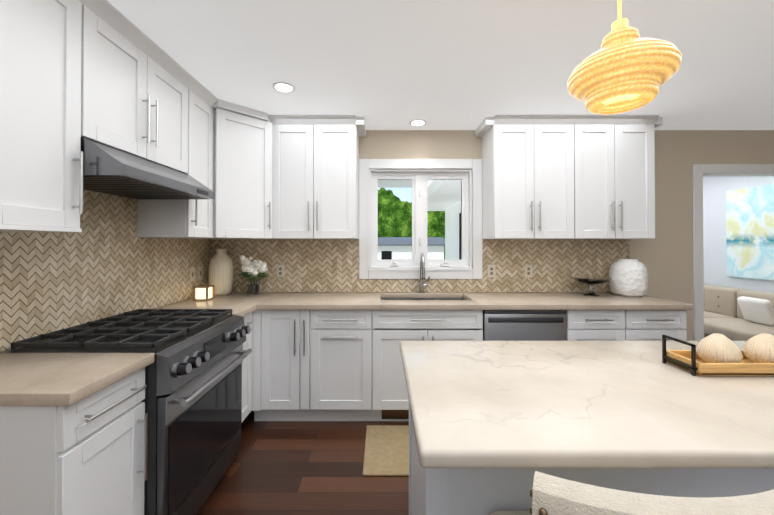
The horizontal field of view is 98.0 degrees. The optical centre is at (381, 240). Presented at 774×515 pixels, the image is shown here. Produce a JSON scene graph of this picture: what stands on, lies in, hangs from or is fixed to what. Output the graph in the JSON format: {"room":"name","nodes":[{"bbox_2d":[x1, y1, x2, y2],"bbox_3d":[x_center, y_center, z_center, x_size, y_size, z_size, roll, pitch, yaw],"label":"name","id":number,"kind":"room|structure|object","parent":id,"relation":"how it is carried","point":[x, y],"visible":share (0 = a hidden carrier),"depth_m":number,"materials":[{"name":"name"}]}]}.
{"room":"kitchen","nodes":[
{"label":"kitchen","id":0,"kind":"room"},
{"bbox_2d":[0,232,186,352],"bbox_3d":[-1.623,0.156,0.450,0.120,2.410,5.550,0,-1,0],"label":"wall","id":1,"kind":"structure","parent":0,"point":[87,327],"depth_m":1.57,"materials":[{"name":"beige"}]},
{"bbox_2d":[0,0,15,227],"bbox_3d":[-1.396,-0.549,0.889,0.331,0.988,0.415,0,-1,0],"label":"upper cabinet","id":2,"kind":"object","parent":1,"relation":"attached to","point":[7,7],"depth_m":1.11,"materials":[{"name":"white wood"}]},
{"bbox_2d":[0,0,103,231],"bbox_3d":[-1.395,-0.546,1.207,0.331,0.988,0.493,0,-1,0],"label":"upper cabinet","id":3,"kind":"object","parent":1,"relation":"attached to","point":[73,72],"depth_m":1.27,"materials":[{"name":"white wood"}]},
{"bbox_2d":[0,190,212,351],"bbox_3d":[-1.558,0.014,1.687,0.008,0.884,2.822,0,-1,0],"label":"backsplash","id":4,"kind":"structure","parent":1,"relation":"attached to","point":[105,262],"depth_m":1.80,"materials":[{"name":"beige tile"}]},
{"bbox_2d":[190,267,194,281],"bbox_3d":[-1.549,0.275,2.754,0.007,0.115,0.072,0,-1,0],"label":"electrical outlet","id":5,"kind":"object","parent":4,"relation":"attached to","point":[192,270],"depth_m":2.75,"materials":[{"name":"beige plastic"}]},
{"bbox_2d":[198,266,202,279],"bbox_3d":[-1.549,0.276,2.874,0.007,0.115,0.072,0,-1,0],"label":"electrical outlet","id":6,"kind":"object","parent":4,"relation":"attached to","point":[200,269],"depth_m":2.87,"materials":[{"name":"beige plastic"}]},
{"bbox_2d":[81,137,213,198],"bbox_3d":[-1.310,-0.344,1.759,0.500,0.163,0.752,0,-1,0],"label":"range hood","id":7,"kind":"object","parent":1,"relation":"attached to","point":[107,169],"visible":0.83,"depth_m":1.58,"materials":[{"name":"silver metal"}]},
{"bbox_2d":[104,0,191,175],"bbox_3d":[-1.395,-0.731,1.764,0.331,0.608,0.755,0,-1,0],"label":"upper cabinet","id":8,"kind":"object","parent":1,"relation":"attached to","point":[148,95],"depth_m":1.73,"materials":[{"name":"white wood"}]},
{"bbox_2d":[137,80,215,237],"bbox_3d":[-1.395,-0.526,2.267,0.331,1.008,0.393,0,-1,0],"label":"upper cabinet","id":9,"kind":"object","parent":1,"relation":"attached to","point":[156,218],"depth_m":2.21,"materials":[{"name":"white wood"}]},
{"bbox_2d":[197,411,408,514],"bbox_3d":[1.588,1.405,1.961,6.540,0.060,8.600,0,-1,0],"label":"floor","id":10,"kind":"structure","parent":0,"point":[295,468],"depth_m":1.95,"materials":[{"name":"brown wood"}]},
{"bbox_2d":[0,367,147,514],"bbox_3d":[-1.260,0.932,1.187,0.600,0.872,0.360,0,-1,0],"label":"base cabinet","id":11,"kind":"object","parent":10,"relation":"on","point":[88,455],"depth_m":1.07,"materials":[{"name":"white wood"}]},
{"bbox_2d":[0,353,153,405],"bbox_3d":[-1.242,0.474,1.184,0.636,0.040,0.375,0,-1,0],"label":"countertop","id":12,"kind":"structure","parent":11,"relation":"on","point":[48,379],"depth_m":1.15,"materials":[{"name":"beige stone"}]},
{"bbox_2d":[6,308,251,514],"bbox_3d":[-1.182,0.897,1.750,0.746,0.952,0.759,0,-1,0],"label":"range","id":13,"kind":"object","parent":10,"relation":"on","point":[192,400],"visible":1,"depth_m":1.57,"materials":[{"name":"black metal"}]},
{"bbox_2d":[242,312,252,421],"bbox_3d":[-1.260,0.943,2.312,0.600,0.872,0.360,0,-1,0],"label":"base cabinet","id":14,"kind":"object","parent":10,"relation":"on","point":[247,361],"depth_m":2.42,"materials":[{"name":"white wood"}]},
{"bbox_2d":[250,310,309,420],"bbox_3d":[-0.754,0.947,2.795,0.444,0.872,0.600,0,-1,0],"label":"base cabinet","id":15,"kind":"object","parent":10,"relation":"on","point":[280,338],"depth_m":2.50,"materials":[{"name":"white wood"}]},
{"bbox_2d":[310,310,381,420],"bbox_3d":[-0.304,0.947,2.795,0.604,0.872,0.600,0,-1,0],"label":"base cabinet","id":16,"kind":"object","parent":10,"relation":"on","point":[327,365],"depth_m":2.50,"materials":[{"name":"white wood"}]},
{"bbox_2d":[155,292,692,316],"bbox_3d":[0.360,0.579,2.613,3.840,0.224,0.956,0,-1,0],"label":"countertop","id":17,"kind":"structure","parent":16,"relation":"on","point":[241,304],"depth_m":2.54,"materials":[{"name":"beige stone"}]},
{"bbox_2d":[193,284,213,300],"bbox_3d":[-1.411,0.405,2.672,0.110,0.125,0.110,0,-1,0],"label":"lantern","id":18,"kind":"object","parent":17,"relation":"on","point":[203,292],"visible":1,"depth_m":2.63,"materials":[{"name":"brown wood"}]},
{"bbox_2d":[209,249,233,295],"bbox_3d":[-1.396,0.270,2.929,0.196,0.400,0.196,0,-1,0],"label":"vase","id":19,"kind":"object","parent":17,"relation":"on","point":[221,273],"visible":0.96,"depth_m":2.86,"materials":[{"name":"beige ceramic"}]},
{"bbox_2d":[239,255,267,295],"bbox_3d":[-1.111,0.296,2.923,0.242,0.348,0.238,0,-1,0],"label":"flower vase","id":20,"kind":"object","parent":17,"relation":"on","point":[255,268],"visible":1,"depth_m":2.88,"materials":[{"name":"clear glass"}]},
{"bbox_2d":[418,253,429,292],"bbox_3d":[0.382,0.287,2.971,0.110,0.367,0.219,0,-1,0],"label":"faucet","id":21,"kind":"object","parent":17,"relation":"on","point":[422,285],"visible":1,"depth_m":3.03,"materials":[{"name":"silver metal"}]},
{"bbox_2d":[572,276,611,295],"bbox_3d":[1.809,0.394,2.901,0.300,0.152,0.300,0,-1,0],"label":"dish","id":22,"kind":"object","parent":17,"relation":"on","point":[591,281],"visible":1,"depth_m":2.87,"materials":[{"name":"black metal"}]},
{"bbox_2d":[609,259,647,296],"bbox_3d":[2.139,0.315,2.921,0.270,0.310,0.270,0,-1,0],"label":"jar","id":23,"kind":"object","parent":17,"relation":"on","point":[629,277],"visible":1,"depth_m":2.82,"materials":[{"name":"white ceramic"}]},
{"bbox_2d":[363,425,408,475],"bbox_3d":[0.338,1.371,2.230,0.900,0.012,0.535,0,-1,0],"label":"rug","id":24,"kind":"object","parent":10,"relation":"on","point":[386,452],"visible":0.4,"depth_m":2.18,"materials":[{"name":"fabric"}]},
{"bbox_2d":[382,318,482,420],"bbox_3d":[0.306,1.053,2.793,0.896,0.661,0.600,0,-1,0],"label":"base cabinet","id":25,"kind":"object","parent":10,"relation":"on","point":[395,401],"depth_m":2.50,"materials":[{"name":"white wood"}]},
{"bbox_2d":[483,310,566,340],"bbox_3d":[1.066,0.937,2.782,0.616,0.852,0.604,0,-1,0],"label":"dishwasher","id":26,"kind":"object","parent":10,"relation":"on","point":[524,325],"visible":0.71,"depth_m":2.49,"materials":[{"name":"grey metal"}]},
{"bbox_2d":[409,405,773,514],"bbox_3d":[1.185,0.931,1.218,2.126,0.874,0.605,0,-1,0],"label":"kitchen island","id":27,"kind":"object","parent":10,"relation":"on","point":[460,491],"visible":0.1,"depth_m":0.92,"materials":[{"name":"white wood"}]},
{"bbox_2d":[400,341,773,467],"bbox_3d":[1.185,0.473,1.133,2.206,0.040,0.835,0,-1,0],"label":"island countertop","id":28,"kind":"structure","parent":27,"relation":"on","point":[556,404],"depth_m":0.91,"materials":[{"name":"beige stone"}]},
{"bbox_2d":[662,335,773,375],"bbox_3d":[1.346,0.401,1.191,0.600,0.105,0.150,0,-1,0],"label":"tray","id":29,"kind":"object","parent":28,"relation":"on","point":[692,361],"visible":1,"depth_m":1.12,"materials":[{"name":"brown wood"}]},
{"bbox_2d":[696,333,742,362],"bbox_3d":[1.193,0.384,1.191,0.118,0.108,0.118,0,-1,0],"label":"decorative ball","id":30,"kind":"object","parent":29,"relation":"on","point":[716,348],"visible":0.9,"depth_m":1.16,"materials":[{"name":"beige"}]},
{"bbox_2d":[742,333,773,362],"bbox_3d":[1.363,0.384,1.191,0.118,0.108,0.118,0,-1,0],"label":"decorative ball","id":31,"kind":"object","parent":29,"relation":"on","point":[759,348],"visible":0.88,"depth_m":1.18,"materials":[{"name":"beige"}]},
{"bbox_2d":[565,310,629,340],"bbox_3d":[1.595,0.947,2.794,0.435,0.872,0.600,0,-1,0],"label":"base cabinet","id":32,"kind":"object","parent":10,"relation":"on","point":[582,325],"depth_m":2.50,"materials":[{"name":"white wood"}]},
{"bbox_2d":[489,471,773,514],"bbox_3d":[0.512,0.882,0.682,0.540,0.962,0.430,0,-1,0],"label":"stool","id":33,"kind":"object","parent":10,"relation":"on","point":[551,495],"visible":1,"depth_m":0.52,"materials":[{"name":"beige fabric"}]},
{"bbox_2d":[630,310,686,340],"bbox_3d":[2.040,0.947,2.793,0.456,0.872,0.600,0,-1,0],"label":"base cabinet","id":34,"kind":"object","parent":10,"relation":"on","point":[645,325],"depth_m":2.50,"materials":[{"name":"white wood"}]},
{"bbox_2d":[704,284,773,340],"bbox_3d":[4.215,1.005,4.648,0.950,0.790,2.530,0,-1,0],"label":"sofa","id":35,"kind":"object","parent":10,"relation":"on","point":[734,314],"visible":0.35,"depth_m":3.88,"materials":[{"name":"fabric"}]},
{"bbox_2d":[107,0,773,129],"bbox_3d":[1.588,-1.065,1.984,6.540,0.060,8.600,0,-1,0],"label":"ceiling","id":36,"kind":"structure","parent":0,"point":[433,64],"depth_m":1.86,"materials":[{"name":"white paint"}]},
{"bbox_2d":[272,82,294,92],"bbox_3d":[-0.657,-1.027,2.255,0.149,0.006,0.149,0,-1,-6],"label":"recessed light","id":37,"kind":"object","parent":36,"relation":"in","point":[284,87],"depth_m":2.25,"materials":[{"name":"white plastic"}]},
{"bbox_2d":[409,119,426,125],"bbox_3d":[0.314,-1.021,2.915,0.149,0.006,0.149,0,-1,-9],"label":"recessed light","id":38,"kind":"object","parent":36,"relation":"in","point":[418,122],"depth_m":2.90,"materials":[{"name":"white plastic"}]},
{"bbox_2d":[567,0,681,114],"bbox_3d":[0.808,-0.747,1.142,0.315,0.588,0.314,0,-1,0],"label":"pendant light","id":39,"kind":"object","parent":36,"relation":"hanging from","point":[624,68],"visible":1,"depth_m":1.06,"materials":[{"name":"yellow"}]},
{"bbox_2d":[213,130,773,340],"bbox_3d":[1.529,0.181,3.163,6.420,2.410,0.120,0,-1,0],"label":"wall","id":40,"kind":"structure","parent":0,"point":[664,256],"depth_m":3.11,"materials":[{"name":"beige paint"}]},
{"bbox_2d":[184,99,275,238],"bbox_3d":[-1.203,-0.522,2.776,0.712,1.008,0.666,0,-1,0],"label":"upper cabinet","id":41,"kind":"object","parent":40,"relation":"attached to","point":[244,168],"depth_m":2.59,"materials":[{"name":"white wood"}]},
{"bbox_2d":[276,115,323,238],"bbox_3d":[-0.724,-0.520,2.905,0.458,1.008,0.407,0,-1,0],"label":"upper cabinet","id":42,"kind":"object","parent":40,"relation":"attached to","point":[285,176],"depth_m":2.78,"materials":[{"name":"white wood"}]},
{"bbox_2d":[324,115,359,238],"bbox_3d":[-0.421,-0.520,2.944,0.421,1.008,0.330,0,-1,0],"label":"upper cabinet","id":43,"kind":"object","parent":40,"relation":"attached to","point":[341,132],"depth_m":2.79,"materials":[{"name":"white wood"}]},
{"bbox_2d":[359,159,482,278],"bbox_3d":[0.358,-0.202,3.153,1.133,1.105,0.148,0,-1,0],"label":"window","id":44,"kind":"structure","parent":40,"relation":"in","point":[411,211],"depth_m":3.16,"materials":[{"name":"white"}]},
{"bbox_2d":[213,240,629,291],"bbox_3d":[0.364,0.229,3.099,3.834,0.482,0.008,0,-1,0],"label":"backsplash","id":45,"kind":"structure","parent":40,"relation":"attached to","point":[333,265],"depth_m":3.10,"materials":[{"name":"beige tile"}]},
{"bbox_2d":[276,265,283,276],"bbox_3d":[-0.931,0.278,3.091,0.072,0.115,0.007,0,-1,0],"label":"electrical outlet","id":46,"kind":"object","parent":45,"relation":"attached to","point":[279,268],"depth_m":3.09,"materials":[{"name":"beige plastic"}]},
{"bbox_2d":[488,265,494,276],"bbox_3d":[1.009,0.278,3.090,0.072,0.115,0.007,0,-1,0],"label":"electrical outlet","id":47,"kind":"object","parent":45,"relation":"attached to","point":[491,270],"depth_m":3.09,"materials":[{"name":"beige plastic"}]},
{"bbox_2d":[525,265,531,276],"bbox_3d":[1.349,0.278,3.090,0.072,0.115,0.007,0,-1,0],"label":"electrical outlet","id":48,"kind":"object","parent":45,"relation":"attached to","point":[528,268],"depth_m":3.09,"materials":[{"name":"beige plastic"}]},
{"bbox_2d":[479,115,586,238],"bbox_3d":[1.294,-0.520,2.942,0.735,1.008,0.331,0,-1,0],"label":"upper cabinet","id":49,"kind":"object","parent":40,"relation":"attached to","point":[568,176],"depth_m":2.78,"materials":[{"name":"white wood"}]},
{"bbox_2d":[587,115,658,238],"bbox_3d":[1.891,-0.520,2.942,0.735,1.008,0.331,0,-1,0],"label":"upper cabinet","id":50,"kind":"object","parent":40,"relation":"attached to","point":[620,148],"depth_m":2.78,"materials":[{"name":"white wood"}]},
{"bbox_2d":[692,164,773,340],"bbox_3d":[3.589,0.341,3.151,1.440,2.090,0.138,0,-1,0],"label":"door frame","id":51,"kind":"structure","parent":40,"relation":"attached to","point":[699,171],"depth_m":3.09,"materials":[{"name":"white wood"}]},
{"bbox_2d":[703,176,773,292],"bbox_3d":[4.798,0.170,1.971,0.120,2.410,8.600,0,-1,0],"label":"wall","id":52,"kind":"structure","parent":0,"point":[715,188],"depth_m":4.72,"materials":[{"name":"white paint"}]},
{"bbox_2d":[726,184,773,279],"bbox_3d":[4.721,-0.105,4.083,0.033,1.160,1.020,0,-1,0],"label":"painting","id":53,"kind":"object","parent":52,"relation":"attached to","point":[749,232],"visible":0.89,"depth_m":4.29}
]}

